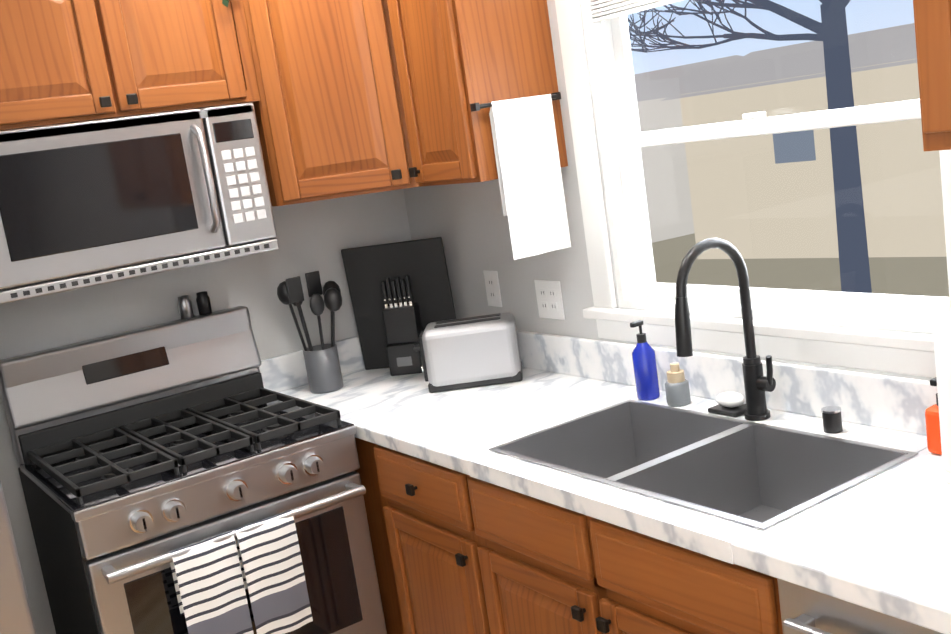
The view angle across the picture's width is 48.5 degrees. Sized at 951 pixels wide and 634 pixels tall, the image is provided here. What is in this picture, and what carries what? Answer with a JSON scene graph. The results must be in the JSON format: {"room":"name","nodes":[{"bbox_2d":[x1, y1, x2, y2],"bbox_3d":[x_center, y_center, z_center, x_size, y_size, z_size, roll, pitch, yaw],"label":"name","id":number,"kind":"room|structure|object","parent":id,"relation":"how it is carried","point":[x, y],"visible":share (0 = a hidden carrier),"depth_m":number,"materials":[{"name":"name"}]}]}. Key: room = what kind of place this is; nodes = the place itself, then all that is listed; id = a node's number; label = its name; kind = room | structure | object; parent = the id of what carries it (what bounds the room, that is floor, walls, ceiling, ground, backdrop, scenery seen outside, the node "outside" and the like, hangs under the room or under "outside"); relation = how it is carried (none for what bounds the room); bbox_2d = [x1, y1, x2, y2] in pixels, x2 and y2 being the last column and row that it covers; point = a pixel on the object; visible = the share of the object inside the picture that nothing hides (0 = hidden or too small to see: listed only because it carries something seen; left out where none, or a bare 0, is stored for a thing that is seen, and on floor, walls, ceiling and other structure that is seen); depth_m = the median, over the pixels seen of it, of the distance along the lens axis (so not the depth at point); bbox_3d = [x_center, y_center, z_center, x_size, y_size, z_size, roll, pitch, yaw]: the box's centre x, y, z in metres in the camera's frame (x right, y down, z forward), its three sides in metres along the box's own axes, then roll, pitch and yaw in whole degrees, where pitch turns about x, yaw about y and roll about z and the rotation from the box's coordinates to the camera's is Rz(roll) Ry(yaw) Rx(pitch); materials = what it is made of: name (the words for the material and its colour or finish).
{"room":"kitchen","nodes":[
{"label":"kitchen","id":0,"kind":"room"},
{"bbox_2d":[0,189,410,633],"bbox_3d":[-2.798,-0.086,2.109,6.350,3.560,0.140,-15,12,-33],"label":"wall","id":1,"kind":"structure","parent":0,"point":[319,235],"depth_m":3.39,"materials":[{"name":"paint"}]},
{"bbox_2d":[0,0,259,130],"bbox_3d":[-1.064,-0.771,2.942,0.808,0.443,0.347,-15,12,-33],"label":"upper cabinet","id":2,"kind":"object","parent":1,"relation":"attached to","point":[67,61],"visible":1,"depth_m":2.84,"materials":[{"name":"brown wood"}]},
{"bbox_2d":[0,102,278,303],"bbox_3d":[-1.006,-0.332,2.966,0.778,0.426,0.426,-15,12,-33],"label":"microwave","id":3,"kind":"object","parent":2,"relation":"attached to","point":[84,204],"visible":1,"depth_m":2.83,"materials":[{"name":"grey metal"}]},
{"bbox_2d":[222,0,228,6],"bbox_3d":[-0.715,-1.108,3.065,0.243,0.432,0.238,-15,12,-33],"label":"ivy plant","id":4,"kind":"object","parent":2,"relation":"on","point":[225,2],"visible":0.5,"depth_m":2.96,"materials":[{"name":"green plant"}]},
{"bbox_2d":[403,0,932,380],"bbox_3d":[1.869,0.004,0.850,0.150,2.470,7.200,-15,12,-33],"label":"wall","id":5,"kind":"structure","parent":0,"point":[468,223],"depth_m":3.29,"materials":[{"name":"paint"}]},
{"bbox_2d":[243,0,567,205],"bbox_3d":[-0.301,-0.755,3.114,0.607,0.755,0.925,-15,12,-33],"label":"upper cabinet","id":6,"kind":"object","parent":5,"relation":"attached to","point":[359,97],"visible":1,"depth_m":2.99,"materials":[{"name":"brown wood"}]},
{"bbox_2d":[470,92,570,259],"bbox_3d":[0.142,-0.381,2.863,0.287,0.425,0.032,-15,12,-33],"label":"towel","id":7,"kind":"object","parent":6,"relation":"hanging from","point":[528,167],"visible":1,"depth_m":2.85,"materials":[{"name":"cotton fabric"},{"name":"black metal"}]},
{"bbox_2d":[483,270,501,306],"bbox_3d":[0.055,-0.091,3.402,0.008,0.118,0.075,-15,12,-33],"label":"outlet","id":8,"kind":"object","parent":5,"relation":"attached to","point":[491,279],"depth_m":3.40,"materials":[{"name":"white plastic"}]},
{"bbox_2d":[534,280,564,319],"bbox_3d":[0.221,-0.052,3.167,0.008,0.118,0.121,-15,12,-33],"label":"outlet","id":9,"kind":"object","parent":5,"relation":"attached to","point":[549,299],"depth_m":3.16,"materials":[{"name":"white plastic"}]},
{"bbox_2d":[555,0,950,377],"bbox_3d":[0.650,-0.457,2.444,0.175,1.110,1.227,-15,12,-33],"label":"window","id":10,"kind":"structure","parent":5,"relation":"in","point":[640,287],"depth_m":2.66,"materials":[{"name":"white plastic"}]},
{"bbox_2d":[590,0,682,166],"bbox_3d":[0.609,-0.631,2.403,0.040,0.526,0.969,-15,12,-33],"label":"window blind","id":11,"kind":"object","parent":10,"relation":"attached to","point":[608,9],"visible":0.91,"depth_m":2.71,"materials":[{"name":"white plastic"}]},
{"bbox_2d":[913,0,950,150],"bbox_3d":[1.056,-0.634,1.355,0.347,0.745,0.944,-15,12,-33],"label":"upper cabinet","id":12,"kind":"object","parent":5,"relation":"attached to","point":[932,20],"visible":1,"depth_m":1.68,"materials":[{"name":"brown wood"}]},
{"bbox_3d":[-0.507,1.896,-0.507,6.400,0.060,7.400,-15,12,-33],"label":"floor","id":13,"kind":"structure","parent":0,"visible":0},
{"bbox_2d":[0,480,35,633],"bbox_3d":[-1.591,0.573,2.370,0.938,1.836,0.771,-15,12,-33],"label":"refrigerator","id":14,"kind":"object","parent":13,"relation":"on","point":[16,617],"visible":1,"depth_m":2.38,"materials":[{"name":"grey"}]},
{"bbox_2d":[0,291,386,633],"bbox_3d":[-0.771,0.623,2.994,0.764,1.288,0.748,-15,12,-33],"label":"range","id":15,"kind":"object","parent":13,"relation":"on","point":[187,473],"visible":1,"depth_m":2.85,"materials":[{"name":"silver metal"}]},
{"bbox_2d":[356,445,390,633],"bbox_3d":[-0.151,0.673,3.419,0.650,0.864,0.772,-15,12,-33],"label":"base cabinet","id":16,"kind":"object","parent":13,"relation":"on","point":[360,471],"depth_m":3.13,"materials":[{"name":"brown wood"}]},
{"bbox_2d":[259,330,950,633],"bbox_3d":[0.467,0.327,2.333,0.668,0.305,3.214,-15,12,-33],"label":"countertop","id":17,"kind":"structure","parent":16,"relation":"on","point":[857,510],"depth_m":2.35,"materials":[{"name":"stone"}]},
{"bbox_2d":[277,271,342,393],"bbox_3d":[-0.505,0.047,3.391,0.202,0.384,0.169,-15,12,-33],"label":"utensil holder","id":18,"kind":"object","parent":17,"relation":"on","point":[323,368],"visible":1,"depth_m":3.36,"materials":[{"name":"gray brushed metal"},{"name":"black plastic"}]},
{"bbox_2d":[341,237,455,369],"bbox_3d":[-0.245,-0.040,3.538,0.350,0.428,0.056,-6,10,13],"label":"cutting board","id":19,"kind":"object","parent":17,"relation":"on","point":[421,263],"visible":0.62,"depth_m":3.51,"materials":[{"name":"black plastic"}]},
{"bbox_2d":[381,275,421,375],"bbox_3d":[-0.242,0.026,3.475,0.110,0.320,0.087,-6,10,12],"label":"knife block","id":20,"kind":"object","parent":17,"relation":"on","point":[403,325],"visible":0.96,"depth_m":3.45,"materials":[{"name":"black plastic"}]},
{"bbox_2d":[413,312,522,392],"bbox_3d":[-0.026,0.105,3.216,0.317,0.192,0.170,-8,10,4],"label":"toaster","id":21,"kind":"object","parent":17,"relation":"on","point":[470,352],"visible":1,"depth_m":3.13,"materials":[{"name":"silver metal"}]},
{"bbox_2d":[630,320,659,400],"bbox_3d":[0.440,0.110,2.752,0.060,0.208,0.059,-15,12,-33],"label":"soap bottle","id":22,"kind":"object","parent":17,"relation":"on","point":[645,370],"visible":1,"depth_m":2.73,"materials":[{"name":"blue plastic"}]},
{"bbox_2d":[665,362,690,406],"bbox_3d":[0.508,0.169,2.663,0.060,0.105,0.060,-15,12,-33],"label":"jar","id":23,"kind":"object","parent":17,"relation":"on","point":[677,390],"visible":1,"depth_m":2.64,"materials":[{"name":"grey glass"}]},
{"bbox_2d":[675,238,775,420],"bbox_3d":[0.558,0.042,2.362,0.258,0.442,0.097,-15,12,-33],"label":"faucet","id":24,"kind":"object","parent":17,"relation":"on","point":[757,383],"visible":1,"depth_m":2.40,"materials":[{"name":"black metal"}]},
{"bbox_2d":[708,391,746,416],"bbox_3d":[0.615,0.204,2.539,0.075,0.048,0.090,-15,12,-33],"label":"sponge holder","id":25,"kind":"object","parent":17,"relation":"on","point":[731,403],"visible":0.92,"depth_m":2.52,"materials":[{"name":"black plastic"}]},
{"bbox_2d":[821,406,842,433],"bbox_3d":[0.775,0.223,2.292,0.042,0.050,0.042,-15,12,-33],"label":"air gap cap","id":26,"kind":"object","parent":17,"relation":"on","point":[832,419],"visible":1,"depth_m":2.28,"materials":[{"name":"black plastic"}]},
{"bbox_2d":[925,377,941,454],"bbox_3d":[0.917,0.190,2.065,0.068,0.153,0.048,-15,12,-33],"label":"soap dispenser","id":27,"kind":"object","parent":17,"relation":"on","point":[933,429],"visible":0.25,"depth_m":2.05,"materials":[{"name":"orange plastic"}]},
{"bbox_2d":[933,312,950,483],"bbox_3d":[0.921,0.119,1.910,0.180,0.343,0.180,-15,12,-33],"label":"paper towel holder","id":28,"kind":"object","parent":17,"relation":"on","point":[942,334],"visible":0.98,"depth_m":1.91,"materials":[{"name":"white paper"}]},
{"bbox_2d":[355,437,565,633],"bbox_3d":[0.171,0.709,2.947,0.650,0.864,0.553,-15,12,-33],"label":"base cabinet","id":29,"kind":"object","parent":13,"relation":"on","point":[455,552],"depth_m":2.73,"materials":[{"name":"brown wood"}]},
{"bbox_2d":[483,509,782,633],"bbox_3d":[0.566,0.832,2.401,0.650,0.700,0.908,-15,12,-33],"label":"base cabinet","id":30,"kind":"object","parent":13,"relation":"on","point":[565,571],"depth_m":2.12,"materials":[{"name":"brown wood"}]},
{"bbox_2d":[777,578,942,633],"bbox_3d":[0.972,0.807,1.729,0.670,0.862,0.618,-15,12,-33],"label":"dishwasher","id":31,"kind":"object","parent":13,"relation":"on","point":[804,610],"visible":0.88,"depth_m":1.67,"materials":[{"name":"silver metal"}]},
{"label":"outside","id":32,"kind":"structure","parent":0,"visible":0},
{"bbox_2d":[627,0,913,73],"bbox_3d":[34.478,-53.528,59.825,0.001,83.000,180.000,-15,12,-33],"label":"sky","id":33,"kind":"structure","parent":32,"point":[745,46],"depth_m":89.66,"materials":[{"name":"blue"}]},
{"bbox_2d":[652,233,948,296],"bbox_3d":[21.898,-5.986,42.711,79.500,0.100,120.000,-15,12,-33],"label":"ground","id":34,"kind":"structure","parent":32,"point":[722,275],"depth_m":26.28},
{"bbox_2d":[634,55,742,242],"bbox_3d":[6.430,-6.823,43.003,9.800,5.900,12.800,-14,11,-28],"label":"house","id":35,"kind":"structure","parent":34,"relation":"on","point":[666,118],"depth_m":36.38,"materials":[{"name":"white paint"}]},
{"bbox_2d":[627,0,871,292],"bbox_3d":[5.380,-5.505,18.133,9.367,12.223,8.018,-15,12,-33],"label":"tree","id":36,"kind":"object","parent":34,"relation":"on","point":[836,97],"depth_m":18.41,"materials":[{"name":"blue plant"}]},
{"bbox_2d":[661,23,945,258],"bbox_3d":[14.097,-5.309,28.334,9.800,5.800,14.800,-17,13,-40],"label":"house","id":37,"kind":"structure","parent":34,"relation":"on","point":[872,139],"depth_m":28.12,"materials":[{"name":"beige paint"}]}
]}

